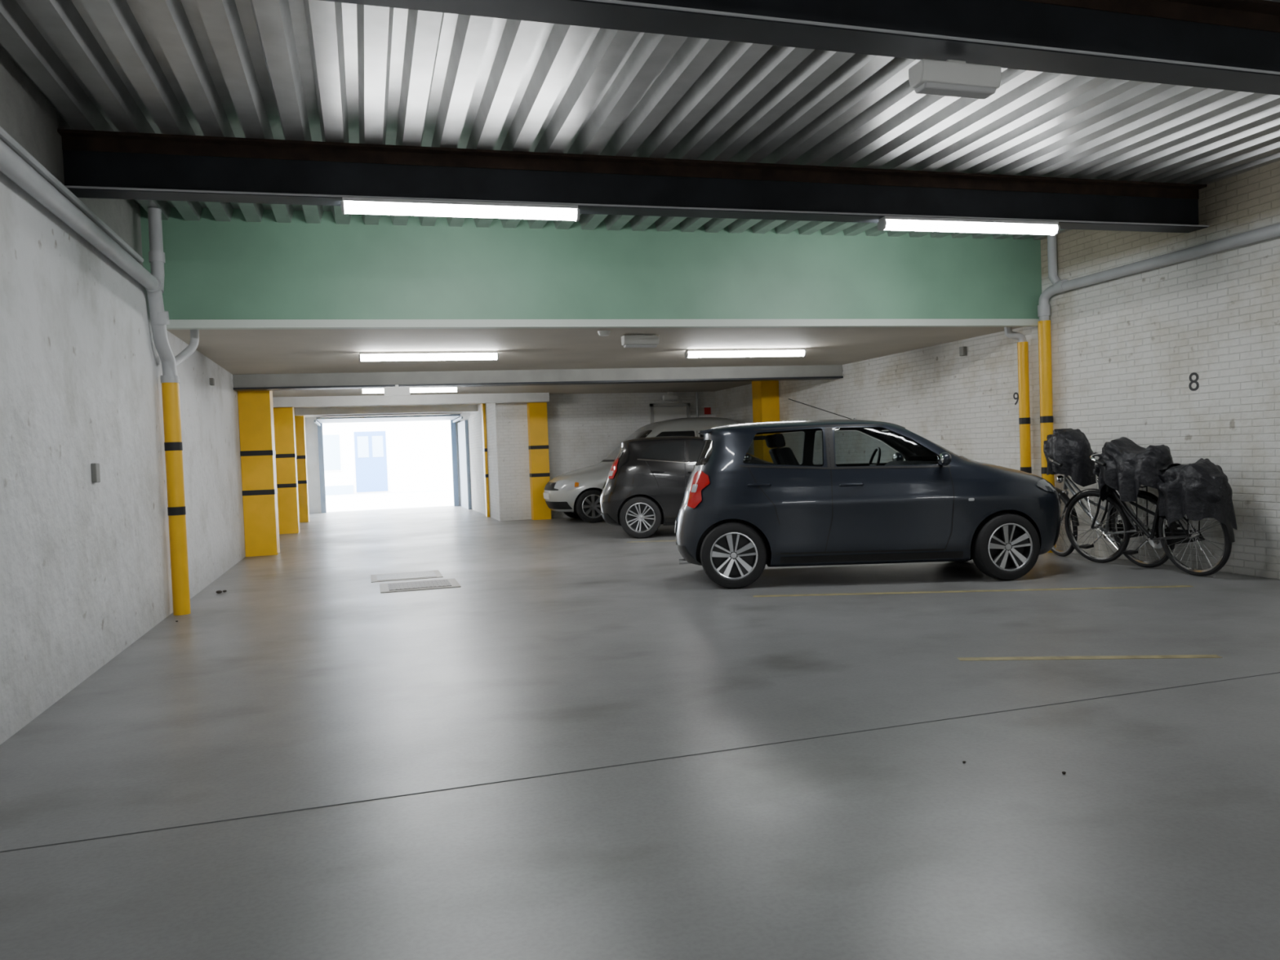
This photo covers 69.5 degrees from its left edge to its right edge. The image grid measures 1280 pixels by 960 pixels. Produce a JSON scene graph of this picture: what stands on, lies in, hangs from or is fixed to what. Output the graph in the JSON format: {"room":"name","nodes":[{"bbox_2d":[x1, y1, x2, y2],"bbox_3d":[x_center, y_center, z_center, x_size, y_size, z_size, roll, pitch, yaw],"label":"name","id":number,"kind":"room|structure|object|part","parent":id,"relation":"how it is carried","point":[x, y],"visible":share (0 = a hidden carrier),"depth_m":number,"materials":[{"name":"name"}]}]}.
{"room":"parking garage","nodes":[
{"label":"parking garage","id":0,"kind":"room"},
{"bbox_2d":[0,47,245,744],"bbox_3d":[-4.768,-0.714,9.526,0.400,3.650,29.600,-3,2,-17],"label":"wall","id":1,"kind":"structure","parent":0,"point":[86,571],"depth_m":5.53,"materials":[{"name":"white paint"}]},
{"bbox_2d":[90,462,100,482],"bbox_3d":[-3.394,-0.044,5.751,0.030,0.120,0.080,-3,2,-17],"label":"switch box","id":2,"kind":"object","parent":1,"relation":"attached to","point":[95,476],"visible":1,"depth_m":5.72,"materials":[{"name":"plastic"}]},
{"bbox_2d":[0,126,199,615],"bbox_3d":[-2.168,-0.440,1.995,0.261,3.329,12.874,-3,2,-17],"label":"guard","id":3,"kind":"object","parent":1,"relation":"attached to","point":[11,165],"visible":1,"depth_m":7.43,"materials":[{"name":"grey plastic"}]},
{"bbox_2d":[208,377,214,385],"bbox_3d":[-4.798,-1.101,10.340,0.040,0.080,0.090,-3,2,-17],"label":"junction box","id":4,"kind":"object","parent":1,"relation":"attached to","point":[211,380],"visible":1,"depth_m":10.30,"materials":[{"name":"plastic"}]},
{"bbox_2d":[304,413,461,513],"bbox_3d":[-6.773,-0.523,24.219,4.090,2.600,0.300,-3,2,-17],"label":"wall","id":5,"kind":"structure","parent":0,"point":[311,428],"depth_m":23.60,"materials":[{"name":"white paint"}]},
{"bbox_2d":[314,416,462,513],"bbox_3d":[-6.213,-0.424,22.977,3.470,2.430,2.398,-3,2,-17],"label":"rails","id":6,"kind":"object","parent":5,"relation":"attached to","point":[320,437],"visible":0.82,"depth_m":23.61,"materials":[{"name":"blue metal"}]},
{"bbox_2d":[315,413,460,423],"bbox_3d":[-6.248,-1.561,22.941,3.400,0.125,2.285,-3,2,-17],"label":"roller door","id":7,"kind":"structure","parent":6,"relation":"attached to","point":[424,417],"depth_m":22.39,"materials":[{"name":"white metal"}]},
{"bbox_2d":[459,403,497,519],"bbox_3d":[-3.716,-0.564,21.632,0.300,2.600,7.000,-3,2,-17],"label":"wall","id":8,"kind":"structure","parent":0,"point":[474,419],"depth_m":20.55,"materials":[{"name":"paint"}]},
{"bbox_2d":[457,420,471,509],"bbox_3d":[-4.499,-0.390,23.619,0.075,2.200,1.850,-3,2,-17],"label":"panel","id":9,"kind":"object","parent":8,"relation":"attached to","point":[463,430],"visible":1,"depth_m":23.18,"materials":[{"name":"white metal"}]},
{"bbox_2d":[139,206,1041,329],"bbox_3d":[0.045,-1.985,8.872,8.769,1.030,0.100,-3,2,-14],"label":"wall","id":10,"kind":"structure","parent":0,"point":[236,273],"depth_m":8.67,"materials":[{"name":"green paint"}]},
{"bbox_2d":[167,326,1023,417],"bbox_3d":[-2.219,-1.710,16.726,8.660,0.150,16.620,-3,2,-17],"label":"ceiling","id":11,"kind":"structure","parent":0,"point":[237,351],"depth_m":10.75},
{"bbox_2d":[293,404,477,415],"bbox_3d":[-5.630,-1.530,20.212,4.090,0.150,0.200,-3,2,-17],"label":"ceiling beam","id":12,"kind":"structure","parent":11,"relation":"attached to","point":[442,408],"depth_m":20.13,"materials":[{"name":"white paint"}]},
{"bbox_2d":[272,392,549,407],"bbox_3d":[-4.204,-1.487,17.115,5.060,0.170,0.250,-3,2,-17],"label":"ceiling beam","id":13,"kind":"structure","parent":11,"relation":"attached to","point":[470,398],"depth_m":16.98,"materials":[{"name":"paint"}]},
{"bbox_2d":[358,351,498,361],"bbox_3d":[-2.379,-1.401,10.449,1.542,0.106,0.108,-3,2,-14],"label":"ceiling lamp","id":14,"kind":"object","parent":11,"relation":"attached to","point":[446,355],"visible":1,"depth_m":10.40,"materials":[{"name":"white plastic"}]},
{"bbox_2d":[232,364,843,391],"bbox_3d":[-1.175,-1.476,13.242,8.681,0.200,0.300,-2,2,-13],"label":"ceiling beam","id":15,"kind":"structure","parent":11,"relation":"attached to","point":[305,381],"depth_m":13.04,"materials":[{"name":"paint"}]},
{"bbox_2d":[360,388,384,393],"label":"ceiling lamp","id":16,"kind":"object","parent":15,"relation":"attached to","point":[362,390],"depth_m":14.93,"materials":[{"name":"white plastic"}]},
{"bbox_2d":[383,384,410,395],"bbox_3d":[-3.289,-1.217,12.488,0.340,0.140,0.050,-3,2,-17],"label":"exit sign","id":17,"kind":"object","parent":15,"relation":"attached to","point":[388,391],"visible":1,"depth_m":12.46,"materials":[{"name":"white plastic"}]},
{"bbox_2d":[409,386,457,392],"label":"ceiling lamp","id":18,"kind":"object","parent":15,"relation":"attached to","point":[415,390],"depth_m":15.20,"materials":[{"name":"white plastic"}]},
{"bbox_2d":[597,329,610,336],"bbox_3d":[-0.359,-1.472,9.259,0.130,0.045,0.130,-3,2,-17],"label":"smoke detector","id":19,"kind":"object","parent":11,"relation":"attached to","point":[602,333],"visible":1,"depth_m":9.22,"materials":[{"name":"white plastic"}]},
{"bbox_2d":[621,334,658,347],"bbox_3d":[0.002,-1.451,9.628,0.380,0.133,0.120,-3,2,-17],"label":"emergency light","id":20,"kind":"object","parent":11,"relation":"attached to","point":[637,340],"visible":1,"depth_m":9.58,"materials":[{"name":"white plastic"}]},
{"bbox_2d":[662,391,678,401],"bbox_3d":[0.618,-1.700,18.780,0.300,0.188,0.120,-3,2,-17],"label":"lamp","id":21,"kind":"object","parent":11,"relation":"attached to","point":[669,397],"visible":1,"depth_m":18.74,"materials":[{"name":"white plastic"}]},
{"bbox_2d":[684,347,806,358],"bbox_3d":[1.307,-1.563,11.370,1.543,0.106,0.108,-2,2,-13],"label":"ceiling lamp","id":22,"kind":"object","parent":11,"relation":"attached to","point":[735,353],"visible":1,"depth_m":11.32,"materials":[{"name":"white plastic"}]},
{"bbox_2d":[688,350,804,357],"bbox_3d":[1.308,-1.551,11.371,1.503,0.070,0.100,-2,2,-13],"label":"diffuser","id":23,"kind":"object","parent":22,"relation":"attached to","point":[691,353],"depth_m":11.32,"materials":[{"name":"white plastic"}]},
{"bbox_2d":[493,391,715,520],"bbox_3d":[-0.631,-0.598,18.740,4.570,2.600,0.300,-3,2,-17],"label":"wall","id":24,"kind":"structure","parent":0,"point":[584,428],"depth_m":18.34,"materials":[{"name":"brick"}]},
{"bbox_2d":[649,403,690,423],"bbox_3d":[0.658,-0.461,18.936,0.860,2.220,0.057,-3,2,-17],"label":"door","id":25,"kind":"structure","parent":24,"relation":"in","point":[672,411],"depth_m":18.91,"materials":[{"name":"grey metal"}]},
{"bbox_2d":[695,391,698,417],"bbox_3d":[1.195,-1.246,19.084,0.050,1.140,0.048,-3,2,-17],"label":"conduit pipe","id":26,"kind":"object","parent":24,"relation":"attached to","point":[696,393],"visible":0.34,"depth_m":19.06,"materials":[{"name":"grey plastic"}]},
{"bbox_2d":[704,407,711,414],"bbox_3d":[1.403,-1.436,19.165,0.140,0.140,0.013,-3,2,-17],"label":"fire sign","id":27,"kind":"object","parent":24,"relation":"attached to","point":[707,410],"visible":1,"depth_m":19.16,"materials":[{"name":"red plastic"}]},
{"bbox_2d":[0,506,1279,959],"bbox_3d":[-0.358,1.012,10.866,9.260,0.200,29.600,-3,2,-17],"label":"floor","id":28,"kind":"structure","parent":0,"point":[563,644],"depth_m":3.57,"materials":[{"name":"grey concrete"}]},
{"bbox_2d":[237,391,279,556],"bbox_3d":[-5.297,-0.186,12.821,0.414,2.450,0.408,-3,2,-17],"label":"pillar","id":29,"kind":"structure","parent":28,"relation":"on","point":[255,409],"depth_m":12.64,"materials":[{"name":"paint"}]},
{"bbox_2d":[273,407,299,533],"bbox_3d":[-6.486,-0.253,16.822,0.414,2.450,0.358,-3,2,-17],"label":"pillar","id":30,"kind":"structure","parent":28,"relation":"on","point":[283,417],"depth_m":16.67,"materials":[{"name":"paint"}]},
{"bbox_2d":[294,415,309,522],"bbox_3d":[-7.465,-0.307,20.078,0.394,2.450,0.358,-3,2,-17],"label":"pillar","id":31,"kind":"structure","parent":28,"relation":"on","point":[300,424],"depth_m":19.94,"materials":[{"name":"paint"}]},
{"bbox_2d":[370,569,443,582],"bbox_3d":[-2.482,1.017,9.791,0.720,0.006,0.650,-3,2,-17],"label":"manhole cover","id":32,"kind":"object","parent":28,"relation":"on","point":[426,574],"visible":1,"depth_m":9.74,"materials":[{"name":"grey metal"}]},
{"bbox_2d":[379,577,461,592],"bbox_3d":[-2.154,1.024,9.002,0.740,0.012,0.650,-3,2,-17],"label":"drain grate","id":33,"kind":"object","parent":28,"relation":"on","point":[443,583],"visible":1,"depth_m":8.93,"materials":[{"name":"grey metal"}]},
{"bbox_2d":[480,403,489,516],"bbox_3d":[-3.268,-0.446,19.498,0.064,2.450,0.258,-3,2,-17],"label":"pillar","id":34,"kind":"structure","parent":28,"relation":"on","point":[482,405],"depth_m":19.39,"materials":[{"name":"paint"}]},
{"bbox_2d":[526,402,551,519],"bbox_3d":[-1.978,-0.454,18.058,0.358,2.450,0.244,-3,2,-17],"label":"pillar","id":35,"kind":"structure","parent":28,"relation":"on","point":[537,419],"depth_m":17.95,"materials":[{"name":"paint"}]},
{"bbox_2d":[175,590,1066,773],"bbox_3d":[-2.247,1.123,5.245,2.720,0.030,8.042,-4,2,-44],"label":"debris","id":36,"kind":"object","parent":28,"relation":"on","point":[218,591],"visible":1,"depth_m":8.95,"materials":[{"name":"grey"}]},
{"bbox_2d":[0,671,1279,852],"bbox_3d":[1.647,1.025,4.107,8.661,0.001,0.008,-3,2,-17],"label":"joint","id":37,"kind":"object","parent":28,"relation":"on","point":[1279,672],"visible":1,"depth_m":3.52,"materials":[{"name":"grey"}]},
{"bbox_2d":[543,417,738,522],"bbox_3d":[0.052,-0.229,17.624,3.816,1.875,1.852,-3,2,-17],"label":"car","id":38,"kind":"object","parent":28,"relation":"on","point":[576,493],"visible":0.44,"depth_m":16.81,"materials":[{"name":"grey paint"}]},
{"bbox_2d":[631,540,675,542],"bbox_3d":[1.480,0.796,12.557,3.324,0.002,0.070,-2,2,5],"label":"parking line","id":39,"kind":"object","parent":28,"relation":"on","point":[659,540],"visible":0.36,"depth_m":12.65,"materials":[{"name":"yellow paint"}]},
{"bbox_2d":[600,435,773,537],"bbox_3d":[1.210,0.044,13.827,3.618,1.455,1.791,-2,2,3],"label":"hatchback car","id":40,"kind":"object","parent":28,"relation":"on","point":[644,488],"visible":0.53,"depth_m":13.16,"materials":[{"name":"black paint"}]},
{"bbox_2d":[751,380,780,462],"bbox_3d":[2.265,-0.566,16.419,0.344,2.450,0.408,-3,2,-17],"label":"pillar","id":41,"kind":"structure","parent":28,"relation":"on","point":[765,394],"depth_m":16.22,"materials":[{"name":"paint"}]},
{"bbox_2d":[675,398,1061,588],"bbox_3d":[2.064,0.046,8.679,3.500,1.674,1.840,-2,2,3],"label":"hatchback car","id":42,"kind":"object","parent":28,"relation":"on","point":[736,517],"visible":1,"depth_m":7.94,"materials":[{"name":"grey paint"}]},
{"bbox_2d":[753,585,1193,596],"bbox_3d":[2.641,0.896,7.426,3.439,0.002,0.070,-2,2,5],"label":"parking line","id":43,"kind":"object","parent":28,"relation":"on","point":[1173,585],"visible":1,"depth_m":7.42,"materials":[{"name":"yellow paint"}]},
{"bbox_2d":[957,654,1222,660],"bbox_3d":[2.439,0.970,5.035,1.358,0.002,0.070,-2,2,6],"label":"parking line","id":44,"kind":"object","parent":28,"relation":"on","point":[1171,656],"visible":1,"depth_m":5.03,"materials":[{"name":"yellow paint"}]},
{"bbox_2d":[1043,428,1177,568],"bbox_3d":[4.344,0.144,8.844,0.536,1.300,1.766,-3,2,-24],"label":"bicycle","id":45,"kind":"object","parent":28,"relation":"on","point":[1067,451],"visible":0.63,"depth_m":8.88,"materials":[{"name":"black metal"}]},
{"bbox_3d":[4.394,0.259,8.826,0.538,1.060,1.215,-10,4,-16],"label":"frame","id":46,"kind":"part","parent":45,"relation":"part of","materials":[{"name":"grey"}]},
{"bbox_2d":[1064,436,1236,576],"bbox_3d":[4.448,0.208,8.251,0.533,1.197,1.791,-3,2,-21],"label":"bicycle","id":47,"kind":"object","parent":28,"relation":"on","point":[1200,490],"visible":1,"depth_m":7.94,"materials":[{"name":"black metal"}]},
{"bbox_3d":[4.500,0.271,8.221,0.538,1.060,1.215,-9,3,-16],"label":"frame","id":48,"kind":"part","parent":47,"relation":"part of","materials":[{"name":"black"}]},
{"bbox_2d":[0,0,1279,239],"bbox_3d":[1.759,-2.342,3.040,8.760,0.110,12.900,-3,2,-17],"label":"ceiling","id":49,"kind":"structure","parent":0,"point":[307,70],"depth_m":5.65,"materials":[{"name":"silver metal"}]},
{"bbox_2d":[715,160,1279,579],"bbox_3d":[4.859,-1.048,8.731,0.300,3.650,22.600,-3,2,-17],"label":"wall","id":50,"kind":"structure","parent":0,"point":[1126,350],"depth_m":8.71,"materials":[{"name":"brick"}]},
{"bbox_2d":[959,346,966,355],"bbox_3d":[3.922,-1.563,11.198,0.050,0.110,0.080,-3,2,-17],"label":"junction box","id":51,"kind":"object","parent":50,"relation":"attached to","point":[962,350],"visible":1,"depth_m":11.16,"materials":[{"name":"plastic"}]},
{"bbox_2d":[1013,392,1018,404],"bbox_3d":[4.223,-0.913,10.360,0.004,0.142,0.086,-3,2,-17],"label":"bay number nine","id":52,"kind":"object","parent":50,"relation":"attached to","point":[1017,397],"visible":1,"depth_m":10.35,"materials":[{"name":"black paint"}]},
{"bbox_2d":[1004,222,1279,552],"bbox_3d":[5.914,-0.800,4.196,0.262,3.329,12.499,-3,2,-17],"label":"guard","id":53,"kind":"object","parent":50,"relation":"attached to","point":[1058,286],"visible":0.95,"depth_m":9.71,"materials":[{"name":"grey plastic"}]},
{"bbox_2d":[1188,372,1199,391],"bbox_3d":[4.885,-0.867,8.137,0.004,0.162,0.101,-3,2,-17],"label":"bay number eight","id":54,"kind":"object","parent":50,"relation":"attached to","point":[1195,380],"visible":1,"depth_m":8.13,"materials":[{"name":"black paint"}]},
{"bbox_3d":[1.739,-2.498,3.084,8.760,0.180,13.000,-3,2,-17],"label":"ceiling","id":55,"kind":"structure","parent":0,"visible":0},
{"bbox_2d":[57,128,1208,232],"bbox_3d":[0.624,-2.170,6.898,8.767,0.365,0.214,-3,2,-15],"label":"ceiling beam","id":56,"kind":"structure","parent":55,"relation":"attached to","point":[98,164],"depth_m":6.62,"materials":[{"name":"black metal"}]},
{"bbox_2d":[341,196,579,221],"bbox_3d":[-1.209,-1.850,6.329,1.600,0.106,0.108,-3,2,-15],"label":"ceiling lamp","id":57,"kind":"object","parent":56,"relation":"attached to","point":[367,206],"visible":1,"depth_m":6.28,"materials":[{"name":"white plastic"}]},
{"bbox_2d":[877,216,1060,235],"bbox_3d":[2.638,-2.021,7.360,1.591,0.106,0.108,-3,2,-15],"label":"ceiling lamp","id":58,"kind":"object","parent":56,"relation":"attached to","point":[886,223],"visible":1,"depth_m":7.31,"materials":[{"name":"white plastic"}]},
{"bbox_2d":[319,0,1279,95],"bbox_3d":[1.431,-2.124,4.180,8.760,0.365,0.214,-3,2,-17],"label":"ceiling beam","id":59,"kind":"structure","parent":55,"relation":"attached to","point":[1230,45],"depth_m":4.23,"materials":[{"name":"black metal"}]},
{"bbox_2d":[908,58,1001,99],"bbox_3d":[1.463,-1.869,4.285,0.420,0.148,0.120,-3,2,-17],"label":"lamp","id":60,"kind":"object","parent":59,"relation":"attached to","point":[949,77],"visible":1,"depth_m":4.24,"materials":[{"name":"white plastic"}]},
{"label":"outside","id":61,"kind":"structure","parent":0,"visible":0},
{"bbox_2d":[325,489,453,511],"bbox_3d":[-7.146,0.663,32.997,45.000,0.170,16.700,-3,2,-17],"label":"ground","id":62,"kind":"structure","parent":61,"point":[402,500],"depth_m":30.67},
{"bbox_2d":[322,420,453,493],"bbox_3d":[-8.975,-4.075,40.199,34.000,9.030,0.300,-3,2,-17],"label":"facade","id":63,"kind":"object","parent":62,"relation":"on","point":[420,452],"visible":0.11,"depth_m":39.82,"materials":[{"name":"white paint"}]},
{"bbox_2d":[322,432,353,495],"bbox_3d":[-18.647,-0.430,37.196,13.450,2.630,0.059,-3,2,-17],"label":"windows","id":64,"kind":"structure","parent":63,"relation":"attached to","point":[332,451],"depth_m":38.88,"materials":[{"name":"white glass"}]},
{"bbox_2d":[351,427,390,493],"bbox_3d":[-11.465,-0.845,39.319,1.450,2.750,0.069,-3,2,-17],"label":"entrance door","id":65,"kind":"structure","parent":63,"relation":"attached to","point":[370,445],"depth_m":39.30,"materials":[{"name":"blue paint"}]}
]}

